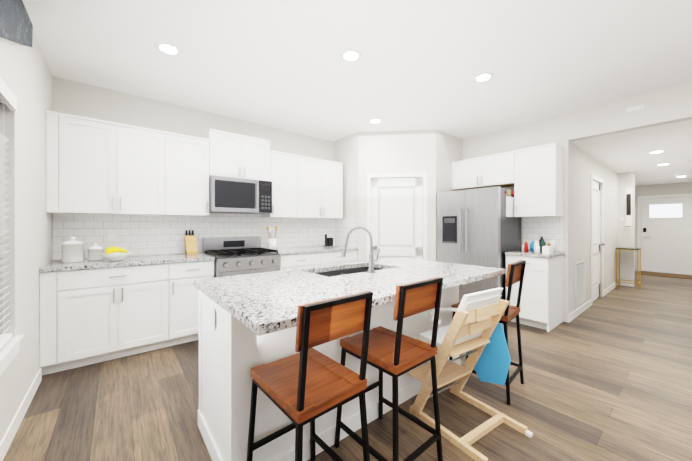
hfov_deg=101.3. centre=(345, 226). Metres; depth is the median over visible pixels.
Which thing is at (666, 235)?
front door
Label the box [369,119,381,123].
recessed light
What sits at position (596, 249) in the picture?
closet door
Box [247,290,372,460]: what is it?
stool
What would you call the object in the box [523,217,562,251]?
backsplash
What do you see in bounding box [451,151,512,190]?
upper cabinet
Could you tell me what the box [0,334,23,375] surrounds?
trim
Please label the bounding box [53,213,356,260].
backsplash
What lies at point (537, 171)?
upper cabinet
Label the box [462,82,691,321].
wall
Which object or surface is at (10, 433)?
baseboard
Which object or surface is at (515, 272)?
stool
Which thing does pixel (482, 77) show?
recessed light
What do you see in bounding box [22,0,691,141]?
ceiling
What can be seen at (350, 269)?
sink
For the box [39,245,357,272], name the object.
countertop
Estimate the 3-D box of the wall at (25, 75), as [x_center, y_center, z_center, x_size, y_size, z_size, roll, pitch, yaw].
[-0.601,-0.108,-0.163,0.150,2.770,7.880,0,0,-39]
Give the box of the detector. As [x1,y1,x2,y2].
[626,104,643,112]
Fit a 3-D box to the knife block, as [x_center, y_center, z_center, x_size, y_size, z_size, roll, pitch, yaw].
[-1.895,0.193,3.458,0.110,0.293,0.202,0,0,-39]
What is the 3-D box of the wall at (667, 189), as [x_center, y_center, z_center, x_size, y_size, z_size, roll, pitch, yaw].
[8.458,0.057,7.933,0.120,2.410,2.350,0,0,-39]
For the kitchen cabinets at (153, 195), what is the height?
2.452 m
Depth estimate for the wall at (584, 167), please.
5.12 m
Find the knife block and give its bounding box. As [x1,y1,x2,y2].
[184,230,197,254]
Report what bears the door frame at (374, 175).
attached to the wall at (433, 154)
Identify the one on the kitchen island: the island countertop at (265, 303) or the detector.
the island countertop at (265, 303)
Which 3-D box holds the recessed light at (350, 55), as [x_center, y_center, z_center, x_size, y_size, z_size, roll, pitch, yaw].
[0.044,-1.496,2.493,0.196,0.003,0.196,0,0,-39]
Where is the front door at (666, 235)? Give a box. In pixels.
[641,196,691,274]
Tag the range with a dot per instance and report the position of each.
(232, 255)
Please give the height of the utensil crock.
0.349 m
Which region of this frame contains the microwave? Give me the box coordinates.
[209,175,271,213]
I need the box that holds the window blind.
[0,77,16,347]
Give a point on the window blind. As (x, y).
(8, 98)
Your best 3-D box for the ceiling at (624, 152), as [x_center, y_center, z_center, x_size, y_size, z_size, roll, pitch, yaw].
[5.874,-1.184,5.759,6.870,0.080,2.470,0,0,-39]
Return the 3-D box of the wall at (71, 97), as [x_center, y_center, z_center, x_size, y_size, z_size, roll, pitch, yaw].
[-0.937,-0.117,4.539,5.250,2.770,0.150,0,0,-39]
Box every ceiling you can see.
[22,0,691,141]
[572,119,691,185]
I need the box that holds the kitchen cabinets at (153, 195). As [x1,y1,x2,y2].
[39,110,357,374]
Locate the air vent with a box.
[575,260,584,307]
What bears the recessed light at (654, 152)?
in the ceiling at (624, 152)
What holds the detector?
attached to the wall at (673, 104)
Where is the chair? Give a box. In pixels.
[407,288,532,460]
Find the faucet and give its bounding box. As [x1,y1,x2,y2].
[341,226,381,273]
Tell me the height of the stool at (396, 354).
1.000 m
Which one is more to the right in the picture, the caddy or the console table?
the console table
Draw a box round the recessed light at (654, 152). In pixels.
[647,151,664,153]
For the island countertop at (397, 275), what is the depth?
1.94 m
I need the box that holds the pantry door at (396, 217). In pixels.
[371,177,422,259]
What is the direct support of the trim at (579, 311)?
attached to the wall at (584, 167)
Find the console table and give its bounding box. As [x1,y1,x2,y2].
[616,247,640,289]
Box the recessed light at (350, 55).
[340,49,361,62]
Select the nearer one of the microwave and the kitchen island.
the kitchen island
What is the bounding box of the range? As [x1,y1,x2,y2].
[203,236,280,277]
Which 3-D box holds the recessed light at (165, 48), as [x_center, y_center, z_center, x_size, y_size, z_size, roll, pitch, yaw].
[-1.502,-1.495,2.399,0.196,0.003,0.196,0,0,-39]
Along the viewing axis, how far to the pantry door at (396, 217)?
4.49 m
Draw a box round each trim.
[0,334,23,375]
[568,174,633,322]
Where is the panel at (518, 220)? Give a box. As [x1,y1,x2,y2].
[517,219,524,250]
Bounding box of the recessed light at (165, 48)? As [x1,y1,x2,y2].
[155,42,181,55]
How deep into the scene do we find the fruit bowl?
2.79 m
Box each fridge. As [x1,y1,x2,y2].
[437,187,516,301]
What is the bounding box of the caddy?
[322,233,336,246]
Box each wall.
[0,32,51,441]
[52,76,333,260]
[334,130,461,261]
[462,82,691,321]
[571,142,634,312]
[635,182,691,270]
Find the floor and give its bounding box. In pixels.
[3,271,691,460]
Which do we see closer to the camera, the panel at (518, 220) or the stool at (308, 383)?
the stool at (308, 383)
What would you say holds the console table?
on the floor
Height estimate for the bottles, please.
0.200 m
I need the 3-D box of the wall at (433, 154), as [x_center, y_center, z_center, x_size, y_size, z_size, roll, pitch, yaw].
[0.895,-0.117,4.963,1.630,2.770,1.500,0,0,-39]
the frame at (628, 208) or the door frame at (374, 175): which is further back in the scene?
the frame at (628, 208)
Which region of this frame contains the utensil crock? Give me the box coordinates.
[266,226,277,249]
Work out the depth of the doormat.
7.25 m
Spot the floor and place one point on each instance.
(607, 376)
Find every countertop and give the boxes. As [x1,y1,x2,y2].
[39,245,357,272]
[194,270,394,337]
[298,262,469,293]
[378,258,504,281]
[505,251,564,258]
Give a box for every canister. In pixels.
[61,237,83,262]
[88,243,102,260]
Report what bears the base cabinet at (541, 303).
on the floor
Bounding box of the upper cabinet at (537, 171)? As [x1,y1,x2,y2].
[513,143,563,218]
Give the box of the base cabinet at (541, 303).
[505,255,562,331]
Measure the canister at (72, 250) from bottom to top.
0.242 m
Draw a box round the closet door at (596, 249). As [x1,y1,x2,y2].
[592,181,605,301]
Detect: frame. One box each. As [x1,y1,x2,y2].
[367,172,426,260]
[625,187,631,228]
[637,193,691,247]
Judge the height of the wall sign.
0.520 m
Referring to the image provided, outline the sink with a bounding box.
[315,266,381,276]
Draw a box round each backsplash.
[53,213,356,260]
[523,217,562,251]
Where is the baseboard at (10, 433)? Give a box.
[0,368,41,460]
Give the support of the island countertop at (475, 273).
on the kitchen island
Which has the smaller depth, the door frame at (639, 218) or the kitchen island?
the kitchen island
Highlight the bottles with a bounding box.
[522,237,554,253]
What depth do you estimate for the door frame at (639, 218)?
8.00 m
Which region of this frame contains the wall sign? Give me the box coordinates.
[0,0,32,46]
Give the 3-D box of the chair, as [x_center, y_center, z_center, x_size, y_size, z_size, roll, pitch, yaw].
[0.781,0.836,1.859,0.484,0.875,0.623,0,0,-33]
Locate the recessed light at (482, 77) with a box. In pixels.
[473,73,493,82]
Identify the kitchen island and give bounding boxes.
[198,266,460,460]
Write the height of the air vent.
0.630 m
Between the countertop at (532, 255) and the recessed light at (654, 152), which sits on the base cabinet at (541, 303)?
the countertop at (532, 255)
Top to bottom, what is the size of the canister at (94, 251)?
0.168 m
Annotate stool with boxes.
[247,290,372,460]
[334,277,442,460]
[449,260,525,404]
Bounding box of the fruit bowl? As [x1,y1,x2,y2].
[100,247,132,260]
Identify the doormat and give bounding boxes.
[636,271,691,278]
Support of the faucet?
on the island countertop at (397, 275)

